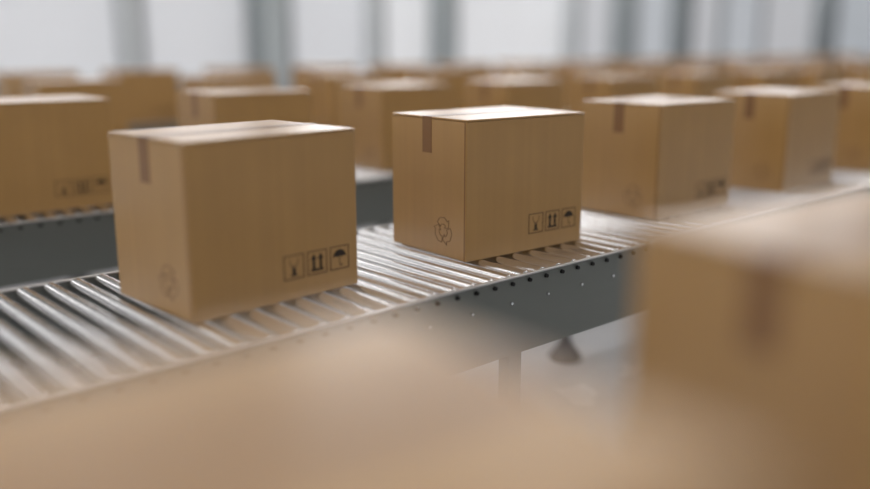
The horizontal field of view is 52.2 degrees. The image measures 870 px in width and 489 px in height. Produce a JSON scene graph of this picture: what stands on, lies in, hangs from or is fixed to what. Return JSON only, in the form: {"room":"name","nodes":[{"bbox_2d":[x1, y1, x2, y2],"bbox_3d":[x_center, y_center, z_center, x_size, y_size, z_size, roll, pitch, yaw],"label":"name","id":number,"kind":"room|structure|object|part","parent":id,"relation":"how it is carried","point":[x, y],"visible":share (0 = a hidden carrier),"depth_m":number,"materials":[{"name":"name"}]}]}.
{"room":"factory floor","nodes":[
{"label":"factory floor","id":0,"kind":"room"},
{"bbox_2d":[0,222,632,407],"bbox_3d":[7.058,-1.329,12.251,42.400,0.200,18.400,-11,17,-40],"label":"floor","id":1,"kind":"structure","parent":0,"point":[603,371],"depth_m":3.78,"materials":[{"name":"grey concrete"}]},
{"bbox_2d":[120,0,139,68],"bbox_3d":[-4.546,-5.000,12.791,0.229,6.720,0.213,-11,17,-40],"label":"steel column","id":2,"kind":"structure","parent":1,"relation":"on","point":[127,7],"depth_m":13.17,"materials":[{"name":"white metal"}]},
{"bbox_2d":[129,121,178,129],"bbox_3d":[2.820,-1.663,11.658,20.760,0.714,0.854,-11,17,-40],"label":"conveyor","id":3,"kind":"object","parent":1,"relation":"on","point":[133,126],"visible":0.02,"depth_m":6.81,"materials":[{"name":"silver metal"}]},
{"bbox_2d":[0,71,78,97],"bbox_3d":[-2.907,-1.065,6.514,0.479,0.401,0.349,-12,17,-42],"label":"cardboard box","id":4,"kind":"object","parent":3,"relation":"on","point":[9,81],"visible":0.23,"depth_m":6.30,"materials":[{"name":"brown cardboard"}]},
{"bbox_2d":[102,69,178,123],"bbox_3d":[-2.320,-1.181,7.025,0.479,0.401,0.349,-11,17,-40],"label":"cardboard box","id":5,"kind":"object","parent":3,"relation":"on","point":[151,94],"visible":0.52,"depth_m":6.90,"materials":[{"name":"brown cardboard"}]},
{"bbox_3d":[3.060,-1.839,11.342,20.760,0.214,0.044,-11,17,-40],"label":"frame","id":6,"kind":"part","parent":3,"relation":"part of","materials":[{"name":"silver metal"}]},
{"bbox_2d":[204,67,273,74],"bbox_3d":[-1.670,-1.312,7.601,0.479,0.401,0.349,-10,16,-38],"label":"cardboard box","id":7,"kind":"object","parent":3,"relation":"on","point":[212,70],"visible":0.24,"depth_m":7.45,"materials":[{"name":"brown cardboard"}]},
{"bbox_2d":[291,65,355,89],"bbox_3d":[-1.021,-1.446,8.188,0.479,0.401,0.349,-12,18,-43],"label":"cardboard box","id":8,"kind":"object","parent":3,"relation":"on","point":[297,71],"visible":0.23,"depth_m":8.05,"materials":[{"name":"brown cardboard"}]},
{"bbox_2d":[370,64,428,82],"bbox_3d":[-0.349,-1.579,8.775,0.479,0.401,0.349,-10,16,-38],"label":"cardboard box","id":9,"kind":"object","parent":3,"relation":"on","point":[393,71],"visible":0.2,"depth_m":8.55,"materials":[{"name":"brown cardboard"}]},
{"bbox_2d":[436,62,491,79],"bbox_3d":[0.307,-1.709,9.345,0.479,0.401,0.349,-12,17,-42],"label":"cardboard box","id":10,"kind":"object","parent":3,"relation":"on","point":[479,67],"visible":0.22,"depth_m":9.20,"materials":[{"name":"brown cardboard"}]},
{"bbox_2d":[497,61,548,67],"bbox_3d":[0.984,-1.842,9.932,0.479,0.401,0.349,-11,17,-41],"label":"cardboard box","id":11,"kind":"object","parent":3,"relation":"on","point":[541,64],"visible":0.27,"depth_m":9.78,"materials":[{"name":"brown cardboard"}]},
{"bbox_2d":[553,60,602,78],"bbox_3d":[1.688,-1.974,10.510,0.479,0.401,0.349,-11,17,-39],"label":"cardboard box","id":12,"kind":"object","parent":3,"relation":"on","point":[565,62],"visible":0.23,"depth_m":10.37,"materials":[{"name":"brown cardboard"}]},
{"bbox_2d":[601,59,646,65],"bbox_3d":[2.350,-2.103,11.077,0.479,0.401,0.349,-11,17,-40],"label":"cardboard box","id":13,"kind":"object","parent":3,"relation":"on","point":[616,61],"visible":0.23,"depth_m":10.92,"materials":[{"name":"brown cardboard"}]},
{"bbox_2d":[644,58,687,63],"bbox_3d":[3.036,-2.240,11.683,0.479,0.401,0.349,-10,16,-38],"label":"cardboard box","id":14,"kind":"object","parent":3,"relation":"on","point":[666,60],"visible":0.22,"depth_m":11.50,"materials":[{"name":"brown cardboard"}]},
{"bbox_2d":[682,58,722,62],"bbox_3d":[3.679,-2.366,12.233,0.479,0.401,0.349,-12,17,-42],"label":"cardboard box","id":15,"kind":"object","parent":3,"relation":"on","point":[690,60],"visible":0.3,"depth_m":12.03,"materials":[{"name":"brown cardboard"}]},
{"bbox_2d":[717,57,756,61],"bbox_3d":[4.359,-2.502,12.831,0.479,0.401,0.349,-10,16,-38],"label":"cardboard box","id":16,"kind":"object","parent":3,"relation":"on","point":[725,59],"visible":0.26,"depth_m":12.67,"materials":[{"name":"brown cardboard"}]},
{"bbox_2d":[757,56,787,61],"bbox_3d":[5.050,-2.639,13.438,0.479,0.401,0.349,-11,17,-39],"label":"cardboard box","id":17,"kind":"object","parent":3,"relation":"on","point":[766,58],"visible":0.23,"depth_m":13.23,"materials":[{"name":"brown cardboard"}]},
{"bbox_2d":[780,56,815,60],"bbox_3d":[5.699,-2.763,13.982,0.479,0.401,0.349,-10,16,-39],"label":"cardboard box","id":18,"kind":"object","parent":3,"relation":"on","point":[790,58],"visible":0.2,"depth_m":13.77,"materials":[{"name":"brown cardboard"}]},
{"bbox_2d":[816,55,841,59],"bbox_3d":[6.390,-2.901,14.588,0.479,0.401,0.349,-10,16,-38],"label":"cardboard box","id":19,"kind":"object","parent":3,"relation":"on","point":[818,57],"visible":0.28,"depth_m":14.38,"materials":[{"name":"brown cardboard"}]},
{"bbox_2d":[834,55,864,58],"bbox_3d":[7.053,-3.033,15.168,0.479,0.401,0.349,-12,18,-43],"label":"cardboard box","id":20,"kind":"object","parent":3,"relation":"on","point":[843,56],"visible":0.24,"depth_m":14.94,"materials":[{"name":"brown cardboard"}]},
{"bbox_2d":[0,166,392,287],"bbox_3d":[2.767,-0.676,7.318,13.960,0.714,0.854,-11,17,-40],"label":"conveyor","id":21,"kind":"object","parent":1,"relation":"on","point":[34,247],"visible":0.06,"depth_m":3.23,"materials":[{"name":"silver metal"}]},
{"bbox_2d":[0,95,112,216],"bbox_3d":[-1.517,-0.349,3.364,0.479,0.401,0.349,-11,17,-40],"label":"cardboard box","id":22,"kind":"object","parent":21,"relation":"on","point":[54,150],"visible":0.97,"depth_m":3.25,"materials":[{"name":"brown cardboard"}]},
{"bbox_3d":[-1.375,-0.208,3.286,0.061,0.061,0.001,-11,17,-40],"label":"symbol frame","id":23,"kind":"part","parent":22,"relation":"part of","materials":[{"name":"brown cardboard"}]},
{"bbox_3d":[-1.322,-0.218,3.331,0.061,0.061,0.001,-11,17,-40],"label":"symbol frame","id":24,"kind":"part","parent":22,"relation":"part of","materials":[{"name":"brown cardboard"}]},
{"bbox_3d":[-1.269,-0.228,3.377,0.061,0.061,0.001,-11,17,-40],"label":"symbol frame","id":25,"kind":"part","parent":22,"relation":"part of","materials":[{"name":"brown cardboard"}]},
{"bbox_2d":[177,88,312,125],"bbox_3d":[-0.838,-0.482,3.952,0.479,0.401,0.349,-11,17,-40],"label":"cardboard box","id":26,"kind":"object","parent":21,"relation":"on","point":[195,107],"visible":0.27,"depth_m":3.79,"materials":[{"name":"brown cardboard"}]},
{"bbox_2d":[338,82,452,170],"bbox_3d":[-0.197,-0.618,4.547,0.479,0.401,0.349,-12,17,-42],"label":"cardboard box","id":27,"kind":"object","parent":21,"relation":"on","point":[369,108],"visible":0.61,"depth_m":4.36,"materials":[{"name":"brown cardboard"}]},
{"bbox_2d":[464,78,565,109],"bbox_3d":[0.457,-0.744,5.101,0.479,0.401,0.349,-11,17,-39],"label":"cardboard box","id":28,"kind":"object","parent":21,"relation":"on","point":[517,92],"visible":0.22,"depth_m":4.95,"materials":[{"name":"brown cardboard"}]},
{"bbox_2d":[568,75,659,111],"bbox_3d":[1.138,-0.873,5.671,0.479,0.401,0.349,-11,17,-39],"label":"cardboard box","id":29,"kind":"object","parent":21,"relation":"on","point":[590,87],"visible":0.27,"depth_m":5.52,"materials":[{"name":"brown cardboard"}]},
{"bbox_2d":[653,71,731,97],"bbox_3d":[1.818,-1.016,6.299,0.479,0.401,0.349,-12,17,-42],"label":"cardboard box","id":30,"kind":"object","parent":21,"relation":"on","point":[680,84],"visible":0.23,"depth_m":6.11,"materials":[{"name":"brown cardboard"}]},
{"bbox_2d":[723,69,797,89],"bbox_3d":[2.502,-1.144,6.861,0.479,0.401,0.349,-11,17,-39],"label":"cardboard box","id":31,"kind":"object","parent":21,"relation":"on","point":[749,78],"visible":0.21,"depth_m":6.68,"materials":[{"name":"brown cardboard"}]},
{"bbox_2d":[779,67,844,89],"bbox_3d":[3.154,-1.279,7.455,0.479,0.401,0.349,-12,17,-42],"label":"cardboard box","id":32,"kind":"object","parent":21,"relation":"on","point":[806,76],"visible":0.2,"depth_m":7.25,"materials":[{"name":"brown cardboard"}]},
{"bbox_2d":[832,65,869,82],"bbox_3d":[3.852,-1.409,8.028,0.479,0.401,0.349,-11,17,-41],"label":"cardboard box","id":33,"kind":"object","parent":21,"relation":"on","point":[855,73],"visible":0.23,"depth_m":7.82,"materials":[{"name":"brown cardboard"}]},
{"bbox_2d":[70,222,392,277],"bbox_3d":[2.716,-1.156,9.426,17.560,0.714,0.854,-11,17,-40],"label":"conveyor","id":34,"kind":"object","parent":1,"relation":"on","point":[80,275],"visible":0.02,"depth_m":4.93,"materials":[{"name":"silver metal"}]},
{"bbox_2d":[19,78,128,130],"bbox_3d":[-2.063,-0.742,5.094,0.479,0.401,0.349,-10,16,-39],"label":"cardboard box","id":35,"kind":"object","parent":34,"relation":"on","point":[114,90],"visible":0.26,"depth_m":4.99,"materials":[{"name":"brown cardboard"}]},
{"bbox_2d":[182,74,275,90],"bbox_3d":[-1.316,-0.885,5.722,0.479,0.401,0.349,-12,18,-43],"label":"cardboard box","id":36,"kind":"object","parent":34,"relation":"on","point":[238,81],"visible":0.27,"depth_m":5.56,"materials":[{"name":"brown cardboard"}]},
{"bbox_2d":[303,71,385,125],"bbox_3d":[-0.642,-1.024,6.331,0.479,0.401,0.349,-11,17,-39],"label":"cardboard box","id":37,"kind":"object","parent":34,"relation":"on","point":[323,85],"visible":0.54,"depth_m":6.13,"materials":[{"name":"brown cardboard"}]},
{"bbox_2d":[401,69,475,108],"bbox_3d":[0.031,-1.157,6.917,0.479,0.401,0.349,-12,18,-43],"label":"cardboard box","id":38,"kind":"object","parent":34,"relation":"on","point":[456,77],"visible":0.26,"depth_m":6.78,"materials":[{"name":"brown cardboard"}]},
{"bbox_2d":[484,67,552,78],"bbox_3d":[0.703,-1.289,7.497,0.479,0.401,0.349,-11,17,-40],"label":"cardboard box","id":39,"kind":"object","parent":34,"relation":"on","point":[505,72],"visible":0.26,"depth_m":7.33,"materials":[{"name":"brown cardboard"}]},
{"bbox_2d":[554,65,617,110],"bbox_3d":[1.368,-1.419,8.071,0.479,0.401,0.349,-10,16,-39],"label":"cardboard box","id":40,"kind":"object","parent":34,"relation":"on","point":[560,72],"visible":0.28,"depth_m":7.92,"materials":[{"name":"brown cardboard"}]},
{"bbox_2d":[613,64,672,75],"bbox_3d":[2.019,-1.552,8.657,0.479,0.401,0.349,-10,16,-38],"label":"cardboard box","id":41,"kind":"object","parent":34,"relation":"on","point":[623,69],"visible":0.27,"depth_m":8.47,"materials":[{"name":"brown cardboard"}]},
{"bbox_2d":[667,63,721,71],"bbox_3d":[2.687,-1.682,9.227,0.479,0.401,0.349,-11,17,-39],"label":"cardboard box","id":42,"kind":"object","parent":34,"relation":"on","point":[677,67],"visible":0.23,"depth_m":9.04,"materials":[{"name":"brown cardboard"}]},
{"bbox_2d":[718,61,766,71],"bbox_3d":[3.380,-1.817,9.822,0.479,0.401,0.349,-11,17,-40],"label":"cardboard box","id":43,"kind":"object","parent":34,"relation":"on","point":[737,65],"visible":0.2,"depth_m":9.63,"materials":[{"name":"brown cardboard"}]},
{"bbox_2d":[760,60,807,69],"bbox_3d":[4.076,-1.951,10.412,0.479,0.401,0.349,-11,17,-40],"label":"cardboard box","id":44,"kind":"object","parent":34,"relation":"on","point":[776,64],"visible":0.3,"depth_m":10.22,"materials":[{"name":"brown cardboard"}]},
{"bbox_2d":[794,59,839,67],"bbox_3d":[4.708,-2.082,10.983,0.479,0.401,0.349,-11,17,-39],"label":"cardboard box","id":45,"kind":"object","parent":34,"relation":"on","point":[813,62],"visible":0.23,"depth_m":10.77,"materials":[{"name":"brown cardboard"}]},
{"bbox_2d":[829,59,869,65],"bbox_3d":[5.382,-2.216,11.575,0.479,0.401,0.349,-11,17,-39],"label":"cardboard box","id":46,"kind":"object","parent":34,"relation":"on","point":[843,62],"visible":0.22,"depth_m":11.36,"materials":[{"name":"brown cardboard"}]},
{"bbox_2d":[248,0,289,88],"bbox_3d":[-2.769,-5.351,14.335,0.644,6.720,0.598,-11,17,-40],"label":"steel column","id":47,"kind":"structure","parent":1,"relation":"on","point":[268,26],"depth_m":14.68,"materials":[{"name":"grey metal"}]},
{"bbox_2d":[366,0,380,71],"bbox_3d":[-1.125,-5.676,15.763,0.253,6.720,0.235,-11,17,-40],"label":"steel column","id":48,"kind":"structure","parent":1,"relation":"on","point":[372,6],"depth_m":16.14,"materials":[{"name":"white metal"}]},
{"bbox_2d":[0,168,869,388],"bbox_3d":[2.833,-0.200,5.224,11.920,0.714,0.854,-11,17,-40],"label":"conveyor","id":49,"kind":"object","parent":1,"relation":"on","point":[508,305],"visible":0.18,"depth_m":2.32,"materials":[{"name":"silver metal"}]},
{"bbox_3d":[2.592,-0.496,5.433,11.920,0.214,0.044,-11,17,-40],"label":"frame","id":50,"kind":"part","parent":49,"relation":"part of","materials":[{"name":"silver metal"}]},
{"bbox_2d":[108,120,357,323],"bbox_3d":[-0.489,-0.084,2.201,0.349,0.401,0.479,12,18,43],"label":"cardboard box","id":51,"kind":"object","parent":49,"relation":"on","point":[212,221],"visible":1,"depth_m":2.05,"materials":[{"name":"brown cardboard"}]},
{"bbox_3d":[-0.339,0.054,2.134,0.001,0.061,0.061,12,18,43],"label":"symbol frame","id":52,"kind":"part","parent":51,"relation":"part of","materials":[{"name":"brown cardboard"}]},
{"bbox_3d":[-0.289,0.043,2.183,0.001,0.061,0.061,12,18,43],"label":"symbol frame","id":53,"kind":"part","parent":51,"relation":"part of","materials":[{"name":"brown cardboard"}]},
{"bbox_3d":[-0.240,0.032,2.232,0.001,0.061,0.061,12,18,43],"label":"symbol frame","id":54,"kind":"part","parent":51,"relation":"part of","materials":[{"name":"brown cardboard"}]},
{"bbox_2d":[392,106,584,262],"bbox_3d":[0.164,-0.207,2.740,0.479,0.401,0.349,-10,16,-37],"label":"cardboard box","id":55,"kind":"object","parent":49,"relation":"on","point":[470,184],"visible":1,"depth_m":2.59,"materials":[{"name":"brown cardboard"}]},
{"bbox_3d":[0.302,-0.064,2.656,0.061,0.061,0.001,-10,16,-37],"label":"symbol frame","id":56,"kind":"part","parent":55,"relation":"part of","materials":[{"name":"brown cardboard"}]},
{"bbox_3d":[0.357,-0.074,2.699,0.061,0.061,0.001,-10,16,-38],"label":"symbol frame","id":57,"kind":"part","parent":55,"relation":"part of","materials":[{"name":"brown cardboard"}]},
{"bbox_3d":[0.412,-0.084,2.742,0.061,0.061,0.001,-10,16,-38],"label":"symbol frame","id":58,"kind":"part","parent":55,"relation":"part of","materials":[{"name":"brown cardboard"}]},
{"bbox_3d":[0.208,0.460,2.488,0.052,0.400,0.040,-11,17,-40],"label":"leg","id":59,"kind":"part","parent":49,"relation":"part of","materials":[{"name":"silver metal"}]},
{"bbox_3d":[3.073,-0.376,4.907,11.920,0.214,0.044,-11,17,-40],"label":"frame","id":60,"kind":"part","parent":49,"relation":"part of","materials":[{"name":"silver metal"}]},
{"bbox_2d":[581,95,735,220],"bbox_3d":[0.829,-0.340,3.326,0.479,0.401,0.349,-11,17,-40],"label":"cardboard box","id":61,"kind":"object","parent":49,"relation":"on","point":[653,158],"visible":0.98,"depth_m":3.18,"materials":[{"name":"brown cardboard"}]},
{"bbox_3d":[0.973,-0.199,3.249,0.061,0.061,0.001,-11,17,-40],"label":"symbol frame","id":62,"kind":"part","parent":61,"relation":"part of","materials":[{"name":"brown"}]},
{"bbox_3d":[1.026,-0.210,3.295,0.061,0.061,0.001,-11,17,-40],"label":"symbol frame","id":63,"kind":"part","parent":61,"relation":"part of","materials":[{"name":"brown cardboard"}]},
{"bbox_3d":[1.078,-0.220,3.341,0.061,0.061,0.001,-11,17,-40],"label":"symbol frame","id":64,"kind":"part","parent":61,"relation":"part of","materials":[{"name":"brown"}]},
{"bbox_2d":[713,88,840,192],"bbox_3d":[1.495,-0.474,3.916,0.479,0.401,0.349,-12,17,-42],"label":"cardboard box","id":65,"kind":"object","parent":49,"relation":"on","point":[784,140],"visible":0.98,"depth_m":3.74,"materials":[{"name":"brown cardboard"}]},
{"bbox_2d":[810,82,869,170],"bbox_3d":[2.169,-0.609,4.508,0.479,0.401,0.349,-11,17,-40],"label":"cardboard box","id":66,"kind":"object","parent":49,"relation":"on","point":[852,144],"visible":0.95,"depth_m":4.31,"materials":[{"name":"brown cardboard"}]},
{"bbox_2d":[431,0,455,68],"bbox_3d":[0.160,-5.930,16.879,0.474,6.720,0.440,-11,17,-40],"label":"steel column","id":67,"kind":"structure","parent":1,"relation":"on","point":[443,12],"depth_m":17.22,"materials":[{"name":"grey metal"}]},
{"bbox_2d":[564,0,577,59],"bbox_3d":[3.024,-6.496,19.367,0.255,6.720,0.237,-11,17,-40],"label":"steel column","id":68,"kind":"structure","parent":1,"relation":"on","point":[571,5],"depth_m":19.73,"materials":[{"name":"white metal"}]},
{"bbox_2d":[611,0,635,59],"bbox_3d":[4.455,-6.778,20.611,0.510,6.720,0.474,-11,17,-40],"label":"steel column","id":69,"kind":"structure","parent":1,"relation":"on","point":[623,24],"depth_m":20.94,"materials":[{"name":"grey metal"}]},
{"bbox_2d":[669,0,690,58],"bbox_3d":[6.214,-7.126,22.139,0.455,6.720,0.422,-11,17,-40],"label":"steel column","id":70,"kind":"structure","parent":1,"relation":"on","point":[680,17],"depth_m":22.47,"materials":[{"name":"grey metal"}]},
{"bbox_2d":[714,0,723,57],"bbox_3d":[7.587,-7.397,23.332,0.148,6.720,0.137,-11,17,-40],"label":"steel column","id":71,"kind":"structure","parent":1,"relation":"on","point":[720,2],"depth_m":23.69,"materials":[{"name":"white metal"}]},
{"bbox_2d":[811,0,835,55],"bbox_3d":[12.055,-8.280,27.213,0.597,6.720,0.554,-11,17,-40],"label":"steel column","id":72,"kind":"structure","parent":1,"relation":"on","point":[824,9],"depth_m":27.51,"materials":[{"name":"grey metal"}]},
{"bbox_3d":[0.729,0.690,1.311,4.400,0.714,0.854,-11,17,-40],"label":"conveyor","id":73,"kind":"object","parent":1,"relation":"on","visible":0},
{"bbox_2d":[0,308,777,488],"bbox_3d":[-0.124,0.307,0.479,0.479,0.401,0.349,-10,16,-36],"label":"cardboard box","id":74,"kind":"object","parent":73,"relation":"on","point":[384,398],"visible":1,"depth_m":0.49,"materials":[{"name":"brown cardboard"}]},
{"bbox_2d":[628,188,869,488],"bbox_3d":[0.529,0.174,1.067,0.479,0.401,0.349,-9,15,-34],"label":"cardboard box","id":75,"kind":"object","parent":73,"relation":"on","point":[751,329],"visible":0.99,"depth_m":0.93,"materials":[{"name":"brown cardboard"}]},
{"bbox_2d":[117,0,837,90],"bbox_3d":[0.872,-6.243,18.255,42.400,6.720,0.200,-11,17,-40],"label":"wall","id":76,"kind":"structure","parent":0,"point":[137,2],"depth_m":15.75,"materials":[{"name":"grey"}]},
{"bbox_2d":[0,0,121,78],"bbox_3d":[-6.074,-3.235,12.422,3.334,2.000,0.047,-11,17,-40],"label":"window","id":77,"kind":"structure","parent":76,"relation":"in","point":[81,36],"depth_m":13.00,"materials":[{"name":"grey glass"}]},
{"bbox_3d":[-6.074,-3.235,12.422,3.334,2.000,0.047,-11,17,-40],"label":"frame","id":78,"kind":"part","parent":77,"relation":"part of","materials":[{"name":"grey metal"}]},
{"bbox_2d":[140,0,249,80],"bbox_3d":[-3.857,-3.672,14.348,1.848,2.000,0.047,-11,17,-40],"label":"window","id":79,"kind":"structure","parent":76,"relation":"in","point":[189,37],"depth_m":14.38,"materials":[{"name":"grey glass"}]},
{"bbox_2d":[289,0,366,72],"bbox_3d":[-1.902,-4.059,16.046,1.675,2.000,0.047,-11,17,-40],"label":"window","id":80,"kind":"structure","parent":76,"relation":"in","point":[322,32],"depth_m":16.08,"materials":[{"name":"grey glass"}]},
{"bbox_2d":[382,0,430,68],"bbox_3d":[-0.535,-4.329,17.234,1.201,2.000,0.047,-11,17,-40],"label":"window","id":81,"kind":"structure","parent":76,"relation":"in","point":[406,24],"depth_m":17.27,"materials":[{"name":"grey glass"}]},
{"bbox_2d":[456,0,565,68],"bbox_3d":[1.709,-4.772,19.184,3.351,2.000,0.047,-11,17,-40],"label":"window","id":82,"kind":"structure","parent":76,"relation":"in","point":[488,31],"depth_m":19.16,"materials":[{"name":"grey glass"}]},
{"bbox_2d":[577,0,613,60],"bbox_3d":[3.806,-5.498,20.934,1.238,2.640,0.047,-11,17,-40],"label":"window","id":83,"kind":"structure","parent":76,"relation":"in","point":[595,18],"depth_m":21.02,"materials":[{"name":"grey"}]},
{"bbox_2d":[634,0,671,59],"bbox_3d":[5.558,-5.845,22.457,1.468,2.640,0.047,-11,17,-40],"label":"window","id":84,"kind":"structure","parent":76,"relation":"in","point":[653,17],"depth_m":22.53,"materials":[{"name":"grey"}]},
{"bbox_2d":[689,0,717,57],"bbox_3d":[7.308,-6.190,23.977,1.216,2.640,0.047,-11,17,-40],"label":"window","id":85,"kind":"structure","parent":76,"relation":"in","point":[704,12],"depth_m":24.03,"materials":[{"name":"grey"}]},
{"bbox_2d":[720,0,762,56],"bbox_3d":[8.752,-6.475,25.231,2.018,2.640,0.047,-11,17,-40],"label":"window","id":86,"kind":"structure","parent":76,"relation":"in","point":[741,25],"depth_m":25.30,"materials":[{"name":"grey"}]},
{"bbox_2d":[760,0,815,56],"bbox_3d":[10.812,-6.882,27.021,3.144,2.640,0.047,-11,17,-40],"label":"window","id":87,"kind":"structure","parent":76,"relation":"in","point":[787,28],"depth_m":27.03,"materials":[{"name":"grey"}]},
{"bbox_2d":[833,0,869,57],"bbox_3d":[14.608,-7.632,30.319,3.872,2.640,0.047,-11,17,-40],"label":"window","id":88,"kind":"structure","parent":76,"relation":"in","point":[852,29],"depth_m":29.92,"materials":[{"name":"grey"}]},
{"bbox_3d":[14.608,-7.632,30.319,3.872,2.640,0.047,-11,17,-40],"label":"frame","id":89,"kind":"part","parent":88,"relation":"part of","materials":[{"name":"grey metal"}]}
]}

